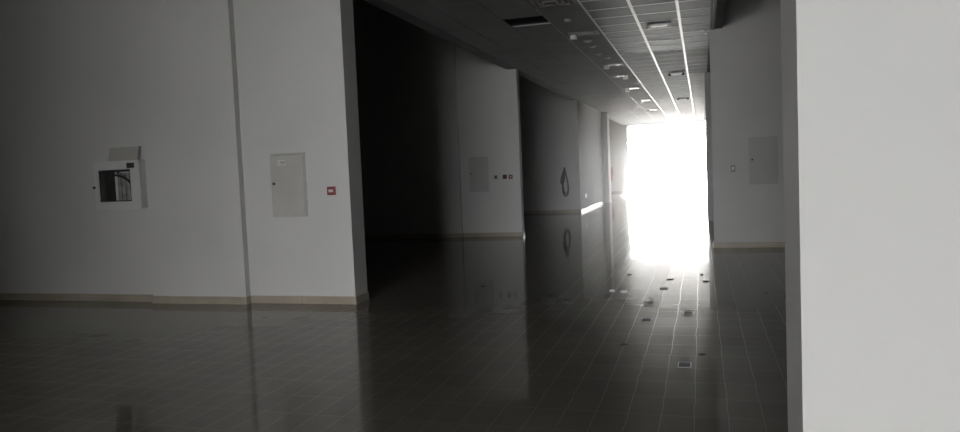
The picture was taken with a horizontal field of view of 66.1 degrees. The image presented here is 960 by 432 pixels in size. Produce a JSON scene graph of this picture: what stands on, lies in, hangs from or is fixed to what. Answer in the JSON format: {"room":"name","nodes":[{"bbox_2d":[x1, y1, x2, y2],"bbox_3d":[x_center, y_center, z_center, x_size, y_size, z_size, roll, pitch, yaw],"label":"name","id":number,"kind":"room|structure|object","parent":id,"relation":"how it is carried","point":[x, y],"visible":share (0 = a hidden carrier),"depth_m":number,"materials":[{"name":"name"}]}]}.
{"room":"empty commercial space","nodes":[
{"label":"empty commercial space","id":0,"kind":"room"},
{"bbox_2d":[0,0,366,302],"bbox_3d":[-4.950,-1.640,9.160,7.304,5.400,0.400,-1,4,17],"label":"wall","id":1,"kind":"structure","parent":0,"point":[207,90],"depth_m":8.57,"materials":[{"name":"white paint"}]},
{"bbox_2d":[93,160,147,209],"bbox_3d":[-4.276,-0.371,8.820,0.678,0.572,0.217,-1,4,17],"label":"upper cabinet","id":2,"kind":"object","parent":1,"relation":"attached to","point":[118,184],"visible":0.98,"depth_m":8.78,"materials":[{"name":"white metal"}]},
{"bbox_2d":[108,146,140,160],"bbox_3d":[-4.273,-0.748,8.865,0.430,0.167,0.070,-1,4,17],"label":"metal plate","id":3,"kind":"object","parent":2,"relation":"on","point":[121,153],"visible":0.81,"depth_m":8.85,"materials":[{"name":"grey metal"}]},
{"bbox_2d":[0,292,368,304],"bbox_3d":[-4.864,1.018,9.185,7.325,0.088,0.358,-2,4,14],"label":"baseboard","id":4,"kind":"structure","parent":1,"relation":"attached to","point":[363,297],"depth_m":8.66,"materials":[{"name":"beige tile"}]},
{"bbox_2d":[270,152,307,217],"bbox_3d":[-2.153,-0.346,8.276,0.440,0.720,0.042,-1,4,17],"label":"board","id":5,"kind":"object","parent":1,"relation":"attached to","point":[288,170],"visible":1,"depth_m":8.27,"materials":[{"name":"white metal"}]},
{"bbox_2d":[327,186,335,194],"bbox_3d":[-1.639,-0.278,8.130,0.094,0.094,0.034,-1,4,17],"label":"fire alarm","id":6,"kind":"object","parent":1,"relation":"attached to","point":[330,190],"visible":1,"depth_m":8.12,"materials":[{"name":"red plastic"}]},
{"bbox_2d":[0,190,787,431],"bbox_3d":[2.204,0.752,10.695,20.000,0.150,57.600,-1,4,17],"label":"floor","id":7,"kind":"structure","parent":0,"point":[431,348],"depth_m":6.05,"materials":[{"name":"tile"}]},
{"bbox_2d":[641,318,651,321],"bbox_3d":[1.507,0.942,6.680,0.090,0.004,0.140,-1,4,17],"label":"floor plate","id":8,"kind":"object","parent":7,"relation":"on","point":[642,319],"visible":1,"depth_m":6.68,"materials":[{"name":"grey metal"}]},
{"bbox_2d":[678,362,690,367],"bbox_3d":[1.426,1.037,5.141,0.090,0.004,0.140,-1,4,17],"label":"floor plate","id":9,"kind":"object","parent":7,"relation":"on","point":[680,364],"visible":1,"depth_m":5.13,"materials":[{"name":"grey metal"}]},
{"bbox_2d":[683,311,692,314],"bbox_3d":[1.952,0.910,6.910,0.090,0.004,0.140,-1,4,17],"label":"floor plate","id":10,"kind":"object","parent":7,"relation":"on","point":[684,312],"visible":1,"depth_m":6.89,"materials":[{"name":"grey metal"}]},
{"bbox_2d":[353,0,523,234],"bbox_3d":[-2.683,-2.183,16.708,7.304,5.400,0.290,-1,4,17],"label":"wall","id":11,"kind":"structure","parent":0,"point":[428,104],"depth_m":16.10,"materials":[{"name":"white paint"}]},
{"bbox_2d":[363,0,515,68],"bbox_3d":[-0.443,-3.114,11.910,0.200,0.550,7.645,-1,4,17],"label":"trim","id":12,"kind":"structure","parent":11,"relation":"attached to","point":[381,4],"depth_m":10.96,"materials":[{"name":"grey paint"}]},
{"bbox_2d":[365,231,524,238],"bbox_3d":[-2.588,0.472,16.777,7.321,0.088,0.268,-1,4,15],"label":"baseboard","id":13,"kind":"structure","parent":11,"relation":"attached to","point":[497,234],"depth_m":16.14,"materials":[{"name":"beige tile"}]},
{"bbox_2d":[469,157,489,191],"bbox_3d":[-0.024,-0.896,15.922,0.440,0.755,0.042,-1,4,17],"label":"board","id":14,"kind":"object","parent":11,"relation":"attached to","point":[478,166],"visible":1,"depth_m":15.92,"materials":[{"name":"grey metal"}]},
{"bbox_2d":[383,0,710,124],"bbox_3d":[1.284,-2.842,10.574,3.866,0.023,57.333,-1,4,17],"label":"ceiling","id":15,"kind":"structure","parent":0,"point":[545,52],"depth_m":12.99,"materials":[{"name":"white"}]},
{"bbox_2d":[505,16,548,25],"bbox_3d":[0.675,-2.983,10.680,0.642,0.298,0.646,-1,4,17],"label":"ceiling vent","id":16,"kind":"object","parent":15,"relation":"attached to","point":[537,19],"depth_m":10.98,"materials":[{"name":"black metal"}]},
{"bbox_2d":[524,0,577,8],"bbox_3d":[0.904,-2.728,9.402,0.600,0.046,0.600,-1,4,17],"label":"ceiling vent","id":17,"kind":"object","parent":15,"relation":"in","point":[534,4],"visible":1,"depth_m":9.47,"materials":[{"name":"grey metal"}]},
{"bbox_2d":[568,30,598,39],"bbox_3d":[1.663,-2.885,11.821,0.460,0.079,0.340,-1,4,17],"label":"ceiling light","id":18,"kind":"object","parent":15,"relation":"attached to","point":[573,36],"visible":1,"depth_m":11.82,"materials":[{"name":"grey plastic"}]},
{"bbox_2d":[602,63,622,68],"bbox_3d":[2.809,-3.156,15.570,0.400,0.079,0.340,-1,4,17],"label":"ceiling light","id":19,"kind":"object","parent":15,"relation":"attached to","point":[606,66],"visible":1,"depth_m":15.56,"materials":[{"name":"grey plastic"}]},
{"bbox_2d":[613,75,627,78],"bbox_3d":[3.355,-3.299,17.594,0.340,0.079,0.300,-1,4,17],"label":"ceiling light","id":20,"kind":"object","parent":15,"relation":"attached to","point":[623,76],"visible":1,"depth_m":17.52,"materials":[{"name":"grey plastic"}]},
{"bbox_2d":[625,87,640,91],"bbox_3d":[4.235,-3.505,20.455,0.400,0.079,0.400,-1,4,17],"label":"ceiling light","id":21,"kind":"object","parent":15,"relation":"attached to","point":[627,89],"visible":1,"depth_m":20.45,"materials":[{"name":"grey plastic"}]},
{"bbox_2d":[647,23,671,29],"bbox_3d":[2.742,-2.905,11.296,0.370,0.061,0.120,-1,4,17],"label":"emergency light","id":22,"kind":"object","parent":15,"relation":"attached to","point":[668,25],"visible":1,"depth_m":11.25,"materials":[{"name":"white plastic"}]},
{"bbox_2d":[668,72,684,75],"bbox_3d":[4.637,-3.348,17.415,0.370,0.061,0.120,-1,4,17],"label":"emergency light","id":23,"kind":"object","parent":15,"relation":"attached to","point":[681,73],"visible":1,"depth_m":17.36,"materials":[{"name":"white plastic"}]},
{"bbox_2d":[519,76,603,210],"bbox_3d":[0.443,-2.931,27.116,7.304,5.400,5.926,-1,4,17],"label":"wall","id":24,"kind":"structure","parent":0,"point":[558,132],"depth_m":23.62,"materials":[{"name":"white paint"}]},
{"bbox_2d":[518,70,576,99],"bbox_3d":[1.828,-3.658,19.473,0.200,0.550,7.785,-1,4,17],"label":"trim","id":25,"kind":"structure","parent":24,"relation":"attached to","point":[522,74],"depth_m":18.65,"materials":[{"name":"grey paint"}]},
{"bbox_2d":[524,200,604,213],"bbox_3d":[0.558,-0.282,27.265,7.318,0.088,5.940,-1,4,17],"label":"baseboard","id":26,"kind":"structure","parent":24,"relation":"attached to","point":[602,202],"depth_m":23.71,"materials":[{"name":"beige tile"}]},
{"bbox_2d":[560,167,568,196],"bbox_3d":[2.687,-1.077,23.411,0.286,0.945,0.120,-1,4,17],"label":"cable coil","id":27,"kind":"object","parent":24,"relation":"hanging from","point":[562,180],"visible":1,"depth_m":23.38,"materials":[{"name":"black plastic"}]},
{"bbox_2d":[602,112,611,202],"bbox_3d":[4.903,-2.316,29.288,0.450,3.544,0.700,-1,4,17],"label":"wall","id":28,"kind":"structure","parent":0,"point":[605,115],"depth_m":28.95,"materials":[{"name":"white paint"}]},
{"bbox_2d":[609,116,625,124],"bbox_3d":[6.099,-4.680,33.695,0.200,0.550,10.133,-1,4,17],"label":"trim","id":29,"kind":"structure","parent":28,"relation":"attached to","point":[611,118],"depth_m":35.19,"materials":[{"name":"grey paint"}]},
{"bbox_2d":[609,119,706,191],"bbox_3d":[10.319,-3.987,37.937,20.000,5.400,0.300,-1,4,17],"label":"wall","id":30,"kind":"structure","parent":0,"point":[618,143],"depth_m":38.74,"materials":[{"name":"white paint"}]},
{"bbox_2d":[611,191,628,192],"bbox_3d":[4.310,-1.181,39.779,7.304,0.088,0.014,-1,4,17],"label":"baseboard","id":31,"kind":"structure","parent":30,"relation":"attached to","point":[615,191],"depth_m":38.83,"materials":[{"name":"beige tile"}]},
{"bbox_2d":[627,120,704,142],"bbox_3d":[9.547,-4.339,37.979,3.906,0.923,0.010,-1,4,17],"label":"window","id":32,"kind":"structure","parent":30,"relation":"in","point":[687,130],"depth_m":37.97,"materials":[{"name":"white glass"}]},
{"bbox_2d":[705,72,712,220],"bbox_3d":[6.111,-2.616,17.810,1.280,5.400,0.700,-1,4,17],"label":"wall","id":33,"kind":"structure","parent":0,"point":[707,75],"depth_m":17.70,"materials":[{"name":"white paint"}]},
{"bbox_2d":[709,0,784,242],"bbox_3d":[8.005,-2.281,10.821,8.830,5.400,0.300,-1,4,17],"label":"wall","id":34,"kind":"structure","parent":0,"point":[746,60],"depth_m":11.84,"materials":[{"name":"white paint"}]},
{"bbox_2d":[707,43,709,72],"bbox_3d":[4.684,-3.503,14.848,0.198,0.550,5.657,-1,4,17],"label":"trim","id":35,"kind":"structure","parent":34,"relation":"attached to","point":[708,60],"depth_m":15.68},
{"bbox_2d":[713,241,784,247],"bbox_3d":[8.107,0.369,10.973,8.844,0.088,0.314,-1,4,17],"label":"baseboard","id":36,"kind":"structure","parent":34,"relation":"attached to","point":[721,244],"depth_m":11.95,"materials":[{"name":"beige tile"}]},
{"bbox_2d":[749,136,777,184],"bbox_3d":[4.531,-0.887,11.786,0.430,0.755,0.042,-1,4,17],"label":"board","id":37,"kind":"object","parent":34,"relation":"attached to","point":[763,151],"visible":1,"depth_m":11.78,"materials":[{"name":"grey metal"}]},
{"bbox_2d":[781,0,959,431],"bbox_3d":[4.963,-1.547,0.597,8.776,5.400,0.350,-1,4,17],"label":"wall","id":38,"kind":"structure","parent":0,"point":[871,88],"depth_m":1.74,"materials":[{"name":"white paint"}]},
{"bbox_2d":[711,0,716,29],"bbox_3d":[2.264,-2.650,6.936,0.045,0.012,10.367,-1,4,17],"label":"trim","id":39,"kind":"structure","parent":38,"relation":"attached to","point":[714,1],"depth_m":10.65,"materials":[{"name":"grey"}]},
{"bbox_2d":[709,0,726,28],"bbox_3d":[2.299,-2.931,6.906,0.198,0.550,10.367,-1,4,17],"label":"trim","id":40,"kind":"structure","parent":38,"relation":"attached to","point":[721,4],"depth_m":10.67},
{"label":"outside","id":41,"kind":"structure","parent":0,"visible":0},
{"bbox_2d":[629,173,706,192],"bbox_3d":[21.528,-3.634,71.559,120.000,0.180,70.400,-1,4,17],"label":"ground","id":42,"kind":"structure","parent":41,"point":[689,181],"depth_m":57.03,"materials":[{"name":"white"}]}
]}

